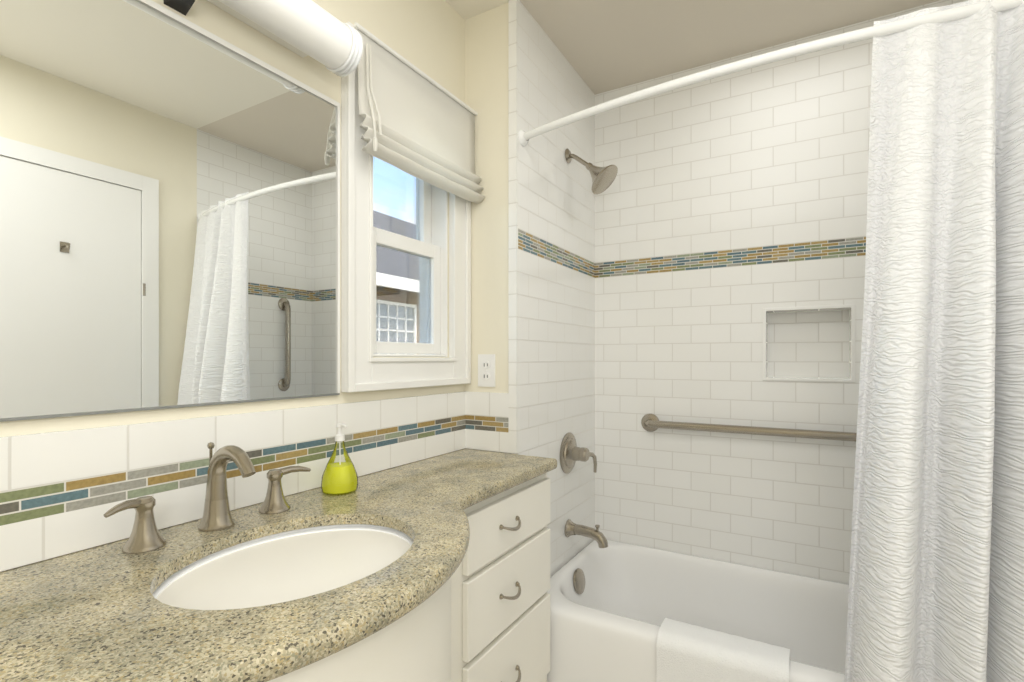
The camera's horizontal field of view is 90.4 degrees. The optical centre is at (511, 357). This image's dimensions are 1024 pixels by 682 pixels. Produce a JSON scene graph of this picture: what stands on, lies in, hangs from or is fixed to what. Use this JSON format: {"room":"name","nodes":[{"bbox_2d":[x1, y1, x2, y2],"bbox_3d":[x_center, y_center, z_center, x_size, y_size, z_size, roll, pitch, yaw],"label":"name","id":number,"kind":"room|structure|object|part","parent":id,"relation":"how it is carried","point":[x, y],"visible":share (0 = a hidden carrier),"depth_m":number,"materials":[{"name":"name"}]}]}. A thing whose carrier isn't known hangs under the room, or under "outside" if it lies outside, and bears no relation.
{"room":"bathroom","nodes":[
{"label":"bathroom","id":0,"kind":"room"},
{"bbox_2d":[0,0,464,436],"bbox_3d":[-0.807,-0.004,0.846,0.130,2.440,2.558,0,0,30],"label":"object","id":1,"kind":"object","parent":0,"point":[169,209],"depth_m":0.98,"materials":[{"name":"beige paint"}]},
{"bbox_2d":[164,0,362,76],"bbox_3d":[-0.613,-0.745,0.926,0.144,0.129,0.790,0,0,30],"label":"sconce","id":2,"kind":"object","parent":1,"relation":"attached to","point":[318,33],"visible":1,"depth_m":1.12,"materials":[{"name":"white glass"}]},
{"bbox_2d":[341,22,470,392],"bbox_3d":[-0.352,-0.397,1.614,0.149,0.975,0.563,0,0,30],"label":"window","id":3,"kind":"structure","parent":1,"relation":"attached to","point":[378,193],"depth_m":1.59,"materials":[{"name":"white paint"}]},
{"bbox_3d":[-0.365,-0.389,1.622,0.048,0.694,0.287,0,0,30],"label":"glass","id":4,"kind":"part","parent":3,"relation":"part of","materials":[{"name":"clear glass"}]},
{"bbox_3d":[-0.368,-0.394,1.621,0.076,0.762,0.352,0,0,30],"label":"window sashes","id":5,"kind":"part","parent":3,"relation":"part of","materials":[{"name":"white wood"}]},
{"bbox_2d":[354,22,484,203],"bbox_3d":[-0.252,-0.706,1.559,0.074,0.340,0.562,0,0,30],"label":"roman shade","id":6,"kind":"object","parent":3,"relation":"attached to","point":[418,123],"visible":1,"depth_m":1.52,"materials":[{"name":"white fabric"}]},
{"bbox_2d":[465,3,512,453],"bbox_3d":[-0.075,-0.004,1.785,0.220,2.440,0.001,0,0,30],"label":"wall","id":7,"kind":"structure","parent":0,"point":[486,66],"depth_m":1.79,"materials":[{"name":"beige paint"}]},
{"bbox_2d":[0,391,507,571],"bbox_3d":[-0.698,0.223,0.736,0.188,0.204,2.438,0,0,30],"label":"tile backsplash","id":8,"kind":"structure","parent":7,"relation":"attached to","point":[62,493],"depth_m":1.00,"materials":[{"name":"tile"}]},
{"bbox_2d":[478,354,494,386],"bbox_3d":[-0.090,0.044,1.788,0.070,0.114,0.009,0,0,30],"label":"electrical outlet plate","id":9,"kind":"object","parent":7,"relation":"attached to","point":[486,370],"visible":1,"depth_m":1.78,"materials":[{"name":"white plastic"}]},
{"bbox_2d":[508,0,517,453],"bbox_3d":[0.004,-0.449,1.733,0.032,1.548,0.010,0,0,30],"label":"trim","id":10,"kind":"structure","parent":7,"relation":"attached to","point":[513,226],"depth_m":1.73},
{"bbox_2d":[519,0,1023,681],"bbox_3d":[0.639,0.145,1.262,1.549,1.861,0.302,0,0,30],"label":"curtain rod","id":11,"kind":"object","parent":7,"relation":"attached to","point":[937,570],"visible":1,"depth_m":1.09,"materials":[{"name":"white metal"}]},
{"bbox_2d":[838,0,1023,681],"bbox_3d":[1.023,0.146,1.018,0.625,1.859,0.264,0,0,30],"label":"shower curtain","id":12,"kind":"object","parent":11,"relation":"hanging from","point":[936,577],"depth_m":1.09,"materials":[{"name":"white fabric"}]},
{"bbox_2d":[518,0,594,576],"bbox_3d":[0.203,-0.004,2.046,0.001,2.440,0.730,0,0,30],"label":"tiled wall","id":13,"kind":"structure","parent":0,"point":[556,299],"depth_m":2.00,"materials":[{"name":"tile"}]},
{"bbox_2d":[560,432,596,473],"bbox_3d":[0.276,0.394,2.080,0.090,0.174,0.190,0,0,30],"label":"tub valve","id":14,"kind":"object","parent":13,"relation":"attached to","point":[571,453],"visible":1,"depth_m":2.05,"materials":[{"name":"silver metal"}]},
{"bbox_2d":[565,519,607,547],"bbox_3d":[0.305,0.709,2.050,0.171,0.087,0.072,0,0,30],"label":"tub spout","id":15,"kind":"object","parent":13,"relation":"attached to","point":[596,534],"visible":1,"depth_m":2.04,"materials":[{"name":"silver metal"}]},
{"bbox_2d":[565,148,617,194],"bbox_3d":[0.319,-0.758,2.036,0.208,0.203,0.132,0,0,30],"label":"shower head","id":16,"kind":"object","parent":13,"relation":"attached to","point":[603,178],"visible":1,"depth_m":2.01},
{"bbox_2d":[445,0,938,94],"bbox_3d":[0.108,-1.224,0.681,1.880,0.001,3.188,0,0,30],"label":"ceiling","id":17,"kind":"structure","parent":0,"point":[602,46],"depth_m":1.88,"materials":[{"name":"white paint"}]},
{"bbox_2d":[595,0,967,583],"bbox_3d":[1.075,-0.004,2.016,1.540,2.440,0.090,0,0,30],"label":"tiled wall","id":18,"kind":"structure","parent":0,"point":[729,207],"depth_m":2.06,"materials":[{"name":"tile"}]},
{"bbox_2d":[641,414,856,441],"bbox_3d":[0.989,0.284,1.979,0.992,0.080,0.057,0,0,30],"label":"grab bar","id":19,"kind":"object","parent":18,"relation":"attached to","point":[650,422],"visible":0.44,"depth_m":1.99,"materials":[{"name":"silver metal"}]},
{"bbox_2d":[763,304,854,381],"bbox_3d":[1.123,-0.054,1.933,0.304,0.286,0.004,0,0,30],"label":"trim","id":20,"kind":"structure","parent":18,"relation":"attached to","point":[852,307],"depth_m":1.92,"materials":[{"name":"white tile"}]},
{"label":"floor","id":21,"kind":"structure","parent":0,"visible":0},
{"bbox_2d":[316,528,549,681],"bbox_3d":[-0.535,0.787,0.654,0.551,0.857,2.398,0,0,30],"label":"bathroom vanity","id":22,"kind":"object","parent":21,"relation":"on","point":[494,627],"depth_m":1.29,"materials":[{"name":"white paint"}]},
{"bbox_2d":[0,449,556,681],"bbox_3d":[-0.519,0.342,0.644,0.588,0.033,2.398,0,0,30],"label":"countertop","id":23,"kind":"structure","parent":22,"relation":"on","point":[83,615],"depth_m":0.72,"materials":[{"name":"beige stone"}]},
{"bbox_2d":[104,442,310,553],"bbox_3d":[-0.532,0.245,0.965,0.144,0.162,0.388,0,0,30],"label":"faucet","id":24,"kind":"object","parent":23,"relation":"on","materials":[{"name":"silver metal"}]},
{"bbox_2d":[136,514,427,625],"bbox_3d":[-0.360,0.426,0.860,0.377,0.158,0.454,0,0,30],"label":"sink","id":25,"kind":"object","parent":23,"relation":"in","point":[243,583],"depth_m":0.87,"materials":[{"name":"white ceramic"}]},
{"bbox_2d":[321,423,357,494],"bbox_3d":[-0.419,0.242,1.238,0.087,0.167,0.087,0,0,30],"label":"soap dispenser bottle","id":26,"kind":"object","parent":23,"relation":"on","point":[340,477],"visible":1,"depth_m":1.22,"materials":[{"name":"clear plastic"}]},
{"bbox_2d":[547,540,848,681],"bbox_3d":[0.870,1.021,1.661,1.536,0.391,0.724,0,0,30],"label":"bathtub","id":27,"kind":"object","parent":21,"relation":"on","point":[614,605],"visible":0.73,"depth_m":1.92,"materials":[{"name":"white ceramic"}]},
{"bbox_2d":[656,618,789,681],"bbox_3d":[0.619,0.961,1.486,0.340,0.310,0.202,0,0,30],"label":"towel","id":28,"kind":"object","parent":27,"relation":"on","point":[686,652],"visible":0.98,"depth_m":1.43,"materials":[{"name":"white fabric"}]}
]}

